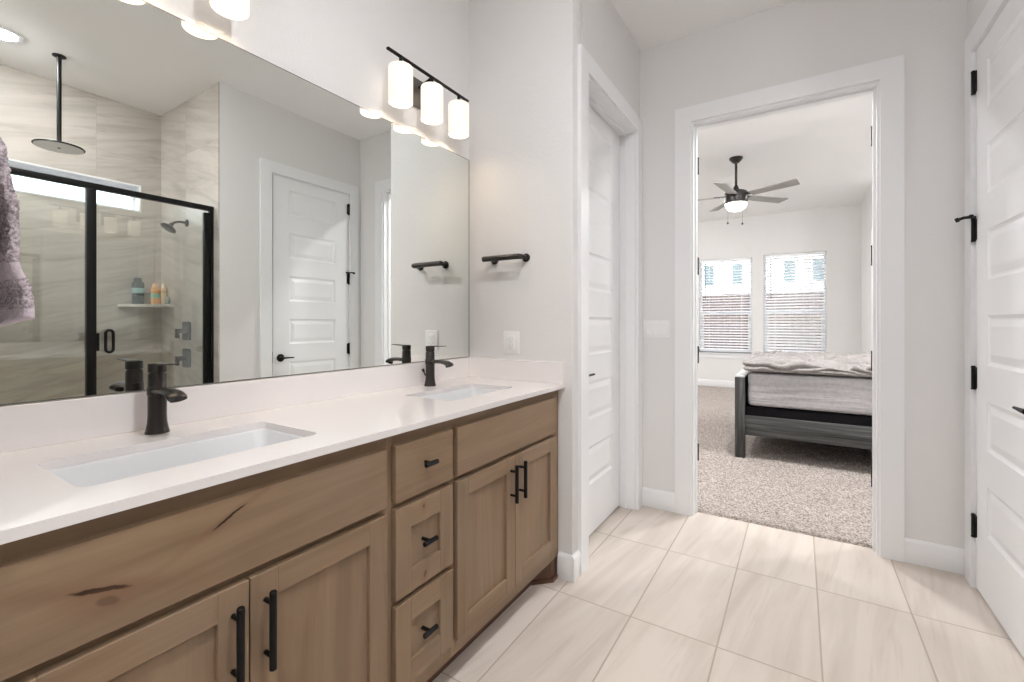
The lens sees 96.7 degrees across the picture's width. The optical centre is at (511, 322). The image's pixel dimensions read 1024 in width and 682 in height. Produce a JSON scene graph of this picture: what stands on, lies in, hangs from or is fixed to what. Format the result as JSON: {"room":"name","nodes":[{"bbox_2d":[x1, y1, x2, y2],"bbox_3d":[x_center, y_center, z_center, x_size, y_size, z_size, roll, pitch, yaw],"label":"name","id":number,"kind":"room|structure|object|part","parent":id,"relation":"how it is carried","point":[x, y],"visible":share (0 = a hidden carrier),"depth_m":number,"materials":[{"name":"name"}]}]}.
{"room":"bathroom","nodes":[
{"label":"bathroom","id":0,"kind":"room"},
{"bbox_2d":[0,0,468,405],"bbox_3d":[-0.771,-0.295,1.677,0.120,2.970,2.070,0,0,32],"label":"wall","id":1,"kind":"structure","parent":0,"point":[337,46],"depth_m":1.82,"materials":[{"name":"white paint"}]},
{"bbox_2d":[209,0,249,20],"bbox_3d":[-0.936,-1.008,1.169,0.144,0.204,0.524,0,0,32],"label":"vanity light","id":2,"kind":"object","parent":1,"relation":"attached to","point":[239,10],"visible":1,"depth_m":1.34,"materials":[{"name":"white glass"}]},
{"bbox_3d":[-0.816,-0.988,1.317,0.058,0.136,0.058,0,0,32],"label":"bulb","id":3,"kind":"part","parent":2,"relation":"part of","materials":[{"name":"white glass"}]},
{"bbox_2d":[0,357,468,452],"bbox_3d":[-0.712,0.234,1.640,0.017,0.101,1.830,0,0,32],"label":"backsplash","id":4,"kind":"structure","parent":1,"relation":"attached to","point":[37,424],"depth_m":1.31,"materials":[{"name":"white stone"}]},
{"bbox_2d":[0,0,468,404],"bbox_3d":[-0.717,-0.339,1.644,0.006,1.042,1.824,0,0,32],"label":"mirror","id":5,"kind":"object","parent":1,"relation":"attached to","point":[188,198],"visible":1,"depth_m":1.32,"materials":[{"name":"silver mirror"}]},
{"bbox_2d":[386,46,468,138],"bbox_3d":[-0.377,-1.008,2.052,0.144,0.204,0.524,0,0,32],"label":"vanity light","id":6,"kind":"object","parent":1,"relation":"attached to","point":[405,91],"visible":1,"depth_m":2.00,"materials":[{"name":"white glass"}]},
{"bbox_3d":[-0.460,-0.981,1.880,0.099,0.150,0.099,0,0,32],"label":"lamp shade","id":7,"kind":"part","parent":6,"relation":"part of","materials":[{"name":"white glass"}]},
{"bbox_3d":[-0.359,-0.981,2.040,0.099,0.150,0.099,0,0,32],"label":"lamp shade","id":8,"kind":"part","parent":6,"relation":"part of","materials":[{"name":"white glass"}]},
{"bbox_3d":[-0.258,-0.981,2.200,0.099,0.150,0.099,0,0,32],"label":"lamp shade","id":9,"kind":"part","parent":6,"relation":"part of","materials":[{"name":"white glass"}]},
{"bbox_2d":[469,0,581,574],"bbox_3d":[0.004,-0.295,2.338,0.723,2.970,0.115,0,0,32],"label":"wall","id":10,"kind":"structure","parent":0,"point":[523,54],"depth_m":2.22,"materials":[{"name":"white paint"}]},
{"bbox_2d":[482,253,529,264],"bbox_3d":[-0.033,-0.317,2.246,0.236,0.042,0.080,0,0,32],"label":"towel bar","id":11,"kind":"object","parent":10,"relation":"attached to","point":[525,257],"visible":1,"depth_m":2.21,"materials":[{"name":"black metal"}]},
{"bbox_2d":[504,331,518,353],"bbox_3d":[-0.004,0.100,2.269,0.092,0.113,0.009,0,0,32],"label":"electrical outlet","id":12,"kind":"object","parent":10,"relation":"attached to","point":[511,338],"visible":1,"depth_m":2.26,"materials":[{"name":"white plastic"}]},
{"bbox_2d":[507,335,514,349],"bbox_3d":[-0.005,0.100,2.268,0.043,0.071,0.004,0,0,32],"label":"receptacle","id":13,"kind":"object","parent":12,"relation":"attached to","point":[510,338],"depth_m":2.27,"materials":[{"name":"white plastic"}]},
{"bbox_2d":[558,550,579,582],"bbox_3d":[0.267,1.131,2.129,0.084,0.118,0.072,0,0,32],"label":"baseboard","id":14,"kind":"structure","parent":10,"relation":"attached to","point":[568,565],"depth_m":2.10,"materials":[{"name":"white wood"}]},
{"bbox_2d":[582,0,639,117],"bbox_3d":[0.541,-0.295,2.616,0.115,2.970,0.930,0,0,32],"label":"wall","id":15,"kind":"structure","parent":0,"point":[605,36],"depth_m":2.56,"materials":[{"name":"white paint"}]},
{"bbox_2d":[589,105,619,534],"bbox_3d":[0.496,-0.013,2.609,0.086,2.381,0.773,0,0,32],"label":"door","id":16,"kind":"structure","parent":15,"relation":"in","point":[604,142],"depth_m":2.70,"materials":[{"name":"white wood"}]},
{"bbox_2d":[578,44,642,575],"bbox_3d":[0.524,-0.059,2.591,0.151,2.499,0.984,0,0,32],"label":"door frame","id":17,"kind":"structure","parent":15,"relation":"attached to","point":[595,89],"depth_m":2.89,"materials":[{"name":"white wood"}]},
{"bbox_2d":[611,0,795,49],"bbox_3d":[0.328,-1.905,0.334,3.473,0.250,5.215,0,0,32],"label":"ceiling","id":18,"kind":"structure","parent":0,"point":[650,23],"depth_m":2.63,"materials":[{"name":"white paint"}]},
{"bbox_2d":[432,385,1023,681],"bbox_3d":[1.146,1.218,3.446,5.650,0.104,11.350,0,0,32],"label":"floor","id":19,"kind":"structure","parent":0,"point":[662,595],"depth_m":1.95,"materials":[{"name":"tile"}]},
{"bbox_2d":[0,438,386,681],"bbox_3d":[-0.753,0.747,1.044,0.583,0.886,0.774,0,0,32],"label":"vanity cabinet","id":20,"kind":"object","parent":19,"relation":"on","point":[279,574],"visible":0.95,"depth_m":0.87,"materials":[{"name":"brown wood"}]},
{"bbox_3d":[-0.634,0.775,0.770,0.019,0.514,0.360,0,0,32],"label":"cabinet door","id":21,"kind":"part","parent":20,"relation":"part of","materials":[{"name":"brown wood"}]},
{"bbox_3d":[-0.531,0.629,0.882,0.036,0.161,0.015,0,0,32],"label":"bar pull","id":22,"kind":"part","parent":20,"relation":"part of","materials":[{"name":"black metal"}]},
{"bbox_3d":[-0.497,0.629,0.936,0.036,0.161,0.015,0,0,32],"label":"bar pull","id":23,"kind":"part","parent":20,"relation":"part of","materials":[{"name":"black metal"}]},
{"bbox_3d":[-0.440,0.775,1.076,0.019,0.514,0.360,0,0,32],"label":"cabinet door","id":24,"kind":"part","parent":20,"relation":"part of","materials":[{"name":"brown wood"}]},
{"bbox_2d":[385,420,452,681],"bbox_3d":[-0.474,0.747,1.486,0.581,0.886,0.273,0,0,32],"label":"vanity cabinet","id":25,"kind":"object","parent":19,"relation":"on","point":[419,510],"visible":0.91,"depth_m":1.33,"materials":[{"name":"brown wood"}]},
{"bbox_3d":[-0.262,0.910,1.359,0.019,0.244,0.244,0,0,32],"label":"drawer","id":26,"kind":"part","parent":25,"relation":"part of","materials":[{"name":"brown wood"}]},
{"bbox_3d":[-0.262,0.644,1.359,0.019,0.252,0.244,0,0,32],"label":"drawer","id":27,"kind":"part","parent":25,"relation":"part of","materials":[{"name":"brown wood"}]},
{"bbox_3d":[-0.262,0.420,1.359,0.019,0.159,0.244,0,0,32],"label":"drawer","id":28,"kind":"part","parent":25,"relation":"part of","materials":[{"name":"brown wood"}]},
{"bbox_3d":[-0.249,0.907,1.343,0.041,0.015,0.056,0,0,32],"label":"knob","id":29,"kind":"part","parent":25,"relation":"part of","materials":[{"name":"black metal"}]},
{"bbox_3d":[-0.249,0.642,1.343,0.041,0.015,0.056,0,0,32],"label":"knob","id":30,"kind":"part","parent":25,"relation":"part of","materials":[{"name":"black metal"}]},
{"bbox_3d":[-0.243,0.413,1.340,0.034,0.015,0.052,0,0,32],"label":"knob","id":31,"kind":"part","parent":25,"relation":"part of","materials":[{"name":"black metal"}]},
{"bbox_2d":[433,390,557,679],"bbox_3d":[-0.192,0.747,1.930,0.583,0.886,0.779,0,0,32],"label":"vanity cabinet","id":32,"kind":"object","parent":19,"relation":"on","point":[504,481],"visible":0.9,"depth_m":1.70,"materials":[{"name":"brown wood"}]},
{"bbox_2d":[0,377,564,544],"bbox_3d":[-0.481,0.294,1.493,0.566,0.018,1.830,0,0,32],"label":"countertop","id":33,"kind":"structure","parent":32,"relation":"on","point":[34,500],"depth_m":1.05,"materials":[{"name":"white stone"}]},
{"bbox_2d":[144,362,187,434],"bbox_3d":[-0.888,0.194,1.160,0.174,0.182,0.053,0,0,32],"label":"faucet","id":34,"kind":"object","parent":33,"relation":"on","point":[158,392],"visible":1,"depth_m":1.16,"materials":[{"name":"black metal"}]},
{"bbox_3d":[-0.892,0.117,1.162,0.108,0.029,0.041,0,0,32],"label":"lever","id":35,"kind":"part","parent":34,"relation":"part of","materials":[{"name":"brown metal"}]},
{"bbox_3d":[-0.876,0.180,1.152,0.146,0.031,0.045,0,0,32],"label":"spout","id":36,"kind":"part","parent":34,"relation":"part of","materials":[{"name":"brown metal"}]},
{"bbox_2d":[48,429,301,486],"bbox_3d":[-0.728,0.380,1.044,0.308,0.151,0.506,0,0,32],"label":"sink","id":37,"kind":"object","parent":33,"relation":"in","point":[107,470],"visible":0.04,"depth_m":1.10,"materials":[{"name":"ceramic"}]},
{"bbox_2d":[422,346,453,386],"bbox_3d":[-0.338,0.194,2.030,0.174,0.182,0.053,0,0,32],"label":"faucet","id":38,"kind":"object","parent":33,"relation":"on","point":[430,361],"visible":1,"depth_m":2.03,"materials":[{"name":"black metal"}]},
{"bbox_3d":[-0.341,0.117,2.032,0.108,0.029,0.041,0,0,32],"label":"lever","id":39,"kind":"part","parent":38,"relation":"part of","materials":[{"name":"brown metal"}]},
{"bbox_3d":[-0.326,0.180,2.023,0.146,0.031,0.045,0,0,32],"label":"spout","id":40,"kind":"part","parent":38,"relation":"part of","materials":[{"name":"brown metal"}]},
{"bbox_2d":[420,387,498,400],"bbox_3d":[-0.205,0.380,1.893,0.284,0.151,0.474,0,0,32],"label":"sink","id":41,"kind":"object","parent":33,"relation":"in","point":[454,395],"visible":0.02,"depth_m":2.06,"materials":[{"name":"ceramic"}]},
{"bbox_2d":[469,357,563,383],"bbox_3d":[0.009,0.234,2.254,0.544,0.101,0.020,0,0,32],"label":"side splash","id":42,"kind":"object","parent":33,"relation":"on","point":[506,369],"visible":1,"depth_m":2.23,"materials":[{"name":"white stone"}]},
{"bbox_3d":[-0.090,0.775,1.629,0.019,0.514,0.352,0,0,32],"label":"cabinet door","id":43,"kind":"part","parent":32,"relation":"part of","materials":[{"name":"brown wood"}]},
{"bbox_3d":[0.010,0.616,1.738,0.036,0.144,0.015,0,0,32],"label":"bar pull","id":44,"kind":"part","parent":32,"relation":"part of","materials":[{"name":"black metal"}]},
{"bbox_3d":[0.044,0.616,1.792,0.036,0.144,0.015,0,0,32],"label":"bar pull","id":45,"kind":"part","parent":32,"relation":"part of","materials":[{"name":"black metal"}]},
{"bbox_3d":[0.100,0.775,1.930,0.019,0.514,0.354,0,0,32],"label":"cabinet door","id":46,"kind":"part","parent":32,"relation":"part of","materials":[{"name":"brown wood"}]},
{"bbox_2d":[735,369,871,457],"bbox_3d":[3.302,0.609,4.079,2.182,1.138,1.615,0,0,32],"label":"frame","id":47,"kind":"object","parent":19,"relation":"on","point":[854,436],"visible":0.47,"depth_m":3.78,"materials":[{"name":"grey wood"}]},
{"bbox_3d":[2.004,0.827,3.995,0.078,0.703,0.085,0,0,32],"label":"footboard post","id":48,"kind":"part","parent":47,"relation":"part of","materials":[{"name":"grey wood"}]},
{"bbox_3d":[2.413,0.735,4.641,0.054,0.470,1.445,0,0,32],"label":"footboard panel","id":49,"kind":"part","parent":47,"relation":"part of","materials":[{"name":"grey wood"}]},
{"bbox_3d":[2.884,0.890,3.420,2.024,0.170,0.030,0,0,32],"label":"rail","id":50,"kind":"part","parent":47,"relation":"part of","materials":[{"name":"grey wood"}]},
{"bbox_2d":[746,404,871,426],"bbox_3d":[3.300,0.802,4.080,2.007,0.140,1.525,0,0,32],"label":"box spring","id":51,"kind":"object","parent":47,"relation":"on","point":[786,413],"visible":0.24,"depth_m":3.73,"materials":[{"name":"black fabric"}]},
{"bbox_2d":[748,371,871,415],"bbox_3d":[3.300,0.577,4.080,1.994,0.289,1.589,0,0,32],"label":"mattress","id":52,"kind":"object","parent":51,"relation":"on","point":[827,393],"visible":0.38,"depth_m":3.70,"materials":[{"name":"white fabric"}]},
{"bbox_2d":[742,350,871,376],"bbox_3d":[3.143,0.354,4.173,1.742,0.136,1.731,0,0,32],"label":"duvet","id":53,"kind":"object","parent":52,"relation":"on","point":[815,363],"visible":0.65,"depth_m":3.83,"materials":[{"name":"fabric"}]},
{"bbox_2d":[698,204,860,380],"bbox_3d":[4.146,-0.350,8.234,5.700,3.080,0.150,0,0,32],"label":"wall","id":54,"kind":"structure","parent":0,"point":[836,231],"depth_m":7.68,"materials":[{"name":"white paint"}]},
{"bbox_2d":[698,379,734,387],"bbox_3d":[2.086,1.125,5.890,4.425,0.130,6.015,0,0,32],"label":"baseboard","id":55,"kind":"structure","parent":54,"relation":"attached to","point":[704,382],"depth_m":8.37,"materials":[{"name":"white wood"}]},
{"bbox_2d":[699,257,751,358],"bbox_3d":[3.915,-0.255,8.357,0.983,1.820,0.180,0,0,32],"label":"window","id":56,"kind":"structure","parent":54,"relation":"in","point":[703,354],"depth_m":8.31,"materials":[{"name":"white plastic"}]},
{"bbox_3d":[3.899,0.605,8.332,0.983,0.100,0.120,0,0,32],"label":"sill","id":57,"kind":"part","parent":56,"relation":"part of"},
{"bbox_2d":[700,257,751,351],"bbox_3d":[3.905,-0.315,8.342,0.859,1.697,0.069,0,0,32],"label":"window blind","id":58,"kind":"object","parent":56,"relation":"attached to","point":[746,258],"visible":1,"depth_m":8.35,"materials":[{"name":"white plastic"}]},
{"bbox_3d":[3.682,-0.297,8.493,0.002,1.635,0.054,0,0,32],"label":"ladder cord","id":59,"kind":"part","parent":58,"relation":"part of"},
{"bbox_3d":[3.908,-1.139,8.346,0.859,0.048,0.055,0,0,32],"label":"head rail","id":60,"kind":"part","parent":58,"relation":"part of","materials":[{"name":"white plastic"}]},
{"bbox_3d":[3.909,0.524,8.348,0.859,0.020,0.048,0,0,32],"label":"rail","id":61,"kind":"part","parent":58,"relation":"part of","materials":[{"name":"white plastic"}]},
{"bbox_3d":[3.943,0.158,8.401,0.813,0.725,0.035,0,0,32],"label":"sash","id":62,"kind":"part","parent":56,"relation":"part of","materials":[{"name":"white plastic"}]},
{"bbox_2d":[764,254,825,352],"bbox_3d":[4.823,-0.265,7.782,1.010,1.840,0.180,0,0,32],"label":"window","id":63,"kind":"structure","parent":54,"relation":"in","point":[824,254],"depth_m":7.76,"materials":[{"name":"white plastic"}]},
{"bbox_2d":[764,251,825,352],"bbox_3d":[4.814,-0.325,7.767,0.886,1.717,0.069,0,0,32],"label":"window blind","id":64,"kind":"object","parent":63,"relation":"attached to","point":[817,253],"visible":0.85,"depth_m":7.75,"materials":[{"name":"white plastic"}]},
{"bbox_3d":[4.817,-1.159,7.771,0.886,0.048,0.055,0,0,32],"label":"head rail","id":65,"kind":"part","parent":64,"relation":"part of","materials":[{"name":"white plastic"}]},
{"bbox_3d":[4.851,0.152,7.826,0.840,0.735,0.035,0,0,32],"label":"sash","id":66,"kind":"part","parent":63,"relation":"part of","materials":[{"name":"white plastic"}]},
{"bbox_2d":[698,94,871,221],"bbox_3d":[2.525,-1.960,5.672,5.700,0.140,6.155,0,0,32],"label":"ceiling","id":67,"kind":"structure","parent":0,"point":[827,147],"depth_m":5.24,"materials":[{"name":"white paint"}]},
{"bbox_2d":[698,156,799,224],"bbox_3d":[2.535,-1.492,5.221,1.307,0.796,1.300,0,0,32],"label":"ceiling fan","id":68,"kind":"object","parent":67,"relation":"hanging from","point":[736,199],"visible":1,"depth_m":5.13,"materials":[{"name":"brown metal"}]},
{"bbox_3d":[2.597,-1.445,5.651,0.131,0.033,0.515,0,0,3],"label":"blade","id":69,"kind":"part","parent":68,"relation":"part of","materials":[{"name":"grey wood"}]},
{"bbox_3d":[2.302,-1.445,4.893,0.131,0.033,0.515,0,0,39],"label":"blade","id":70,"kind":"part","parent":68,"relation":"part of","materials":[{"name":"grey wood"}]},
{"bbox_3d":[2.573,-1.319,5.224,0.230,0.087,0.230,0,0,32],"label":"lamp shade","id":71,"kind":"part","parent":68,"relation":"part of","materials":[{"name":"white glass"}]},
{"bbox_3d":[2.986,-1.445,5.332,0.515,0.033,0.131,0,0,-15],"label":"blade","id":72,"kind":"part","parent":68,"relation":"part of","materials":[{"name":"grey wood"}]},
{"bbox_3d":[2.803,-1.445,4.864,0.131,0.033,0.515,0,0,-33],"label":"blade","id":73,"kind":"part","parent":68,"relation":"part of","materials":[{"name":"grey wood"}]},
{"bbox_2d":[640,0,966,548],"bbox_3d":[0.857,-0.400,3.037,5.700,3.180,0.120,0,0,32],"label":"wall","id":74,"kind":"structure","parent":0,"point":[796,40],"depth_m":2.27,"materials":[{"name":"white paint"}]},
{"bbox_2d":[644,320,669,337],"bbox_3d":[0.925,0.043,2.917,0.166,0.113,0.011,0,0,32],"label":"light switch","id":75,"kind":"object","parent":74,"relation":"attached to","point":[652,328],"visible":1,"depth_m":2.91,"materials":[{"name":"white plastic"}]},
{"bbox_2d":[642,487,674,512],"bbox_3d":[0.929,1.131,2.913,0.224,0.118,0.014,0,0,32],"label":"baseboard","id":76,"kind":"structure","parent":74,"relation":"attached to","point":[653,498],"depth_m":2.90,"materials":[{"name":"white wood"}]},
{"bbox_2d":[675,54,904,562],"bbox_3d":[1.524,-0.070,2.616,1.099,2.519,0.156,0,0,32],"label":"door frame","id":77,"kind":"structure","parent":74,"relation":"attached to","point":[884,79],"depth_m":2.37,"materials":[{"name":"white wood"}]},
{"bbox_2d":[905,538,963,574],"bbox_3d":[2.042,1.131,2.193,0.229,0.118,0.039,0,0,32],"label":"baseboard","id":78,"kind":"structure","parent":74,"relation":"attached to","point":[918,552],"depth_m":2.20,"materials":[{"name":"white wood"}]},
{"bbox_2d":[861,184,871,353],"bbox_3d":[4.431,-0.350,4.406,1.125,3.080,6.015,0,0,32],"label":"wall","id":79,"kind":"structure","parent":0,"point":[866,205],"depth_m":6.68,"materials":[{"name":"white paint"}]},
{"bbox_2d":[871,230,871,350],"bbox_3d":[4.856,-0.020,6.051,0.125,2.420,0.100,0,0,32],"label":"door frame","id":80,"kind":"structure","parent":79,"relation":"attached to","point":[871,230],"depth_m":6.06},
{"bbox_2d":[967,0,988,36],"bbox_3d":[1.231,-0.295,-0.237,1.000,2.970,5.015,0,0,32],"label":"wall","id":81,"kind":"structure","parent":0,"point":[975,8],"depth_m":2.07,"materials":[{"name":"white paint"}]},
{"bbox_2d":[964,0,1009,589],"bbox_3d":[1.925,-0.059,1.687,0.151,2.499,0.942,0,0,32],"label":"door frame","id":82,"kind":"structure","parent":81,"relation":"attached to","point":[992,11],"depth_m":2.05,"materials":[{"name":"white wood"}]},
{"bbox_2d":[954,0,1023,657],"bbox_3d":[1.867,-0.013,1.741,0.102,2.381,0.766,0,0,32],"label":"door","id":83,"kind":"structure","parent":81,"relation":"in","point":[997,82],"depth_m":1.77,"materials":[{"name":"white wood"}]},
{"bbox_3d":[1.888,-0.013,1.710,0.035,2.381,0.731,0,0,32],"label":"panel","id":84,"kind":"part","parent":83,"relation":"part of","materials":[{"name":"white wood"}]},
{"bbox_3d":[1.707,0.292,1.505,0.051,0.064,0.127,0,0,32],"label":"lever handle","id":85,"kind":"part","parent":83,"relation":"part of","materials":[{"name":"black metal"}]},
{"label":"outside","id":86,"kind":"structure","parent":0,"visible":0},
{"bbox_3d":[10.535,1.615,16.646,28.000,0.150,20.600,0,0,32],"label":"ground","id":87,"kind":"structure","parent":86,"visible":0},
{"bbox_2d":[702,293,823,350],"bbox_3d":[6.601,0.395,11.243,9.130,2.290,0.060,0,0,32],"label":"fence","id":88,"kind":"object","parent":87,"relation":"on","point":[734,293],"visible":0.07,"depth_m":11.62,"materials":[{"name":"brown wood"}]},
{"bbox_2d":[702,254,823,349],"bbox_3d":[9.851,-2.835,17.434,16.800,8.750,5.000,0,0,32],"label":"house","id":89,"kind":"structure","parent":87,"relation":"on","point":[742,262],"depth_m":16.01,"materials":[{"name":"white"}]},
{"bbox_3d":[7.214,-1.720,16.671,0.340,0.740,0.030,0,0,32],"label":"pane","id":90,"kind":"part","parent":89,"relation":"part of","materials":[{"name":"clear glass"}]},
{"bbox_3d":[8.008,-1.720,16.169,0.340,0.740,0.030,0,0,32],"label":"pane","id":91,"kind":"part","parent":89,"relation":"part of","materials":[{"name":"clear glass"}]},
{"bbox_3d":[9.352,-1.720,15.318,0.340,0.740,0.030,0,0,32],"label":"pane","id":92,"kind":"part","parent":89,"relation":"part of","materials":[{"name":"clear glass"}]},
{"bbox_3d":[10.036,-1.720,14.885,0.340,0.740,0.030,0,0,32],"label":"pane","id":93,"kind":"part","parent":89,"relation":"part of","materials":[{"name":"clear glass"}]},
{"bbox_3d":[-1.036,-0.295,0.694,0.723,2.970,0.115,0,0,32],"label":"wall","id":94,"kind":"structure","parent":0,"visible":0},
{"bbox_3d":[-0.969,-0.285,0.767,0.236,0.042,0.080,0,0,32],"label":"towel bar","id":95,"kind":"object","parent":94,"relation":"attached to","visible":0},
{"bbox_2d":[0,137,34,326],"bbox_3d":[-0.953,-0.155,0.807,0.266,0.330,0.114,0,0,32],"label":"towel","id":96,"kind":"object","parent":95,"relation":"hanging from","point":[16,297],"visible":1,"depth_m":0.77,"materials":[{"name":"fabric"}]}
]}

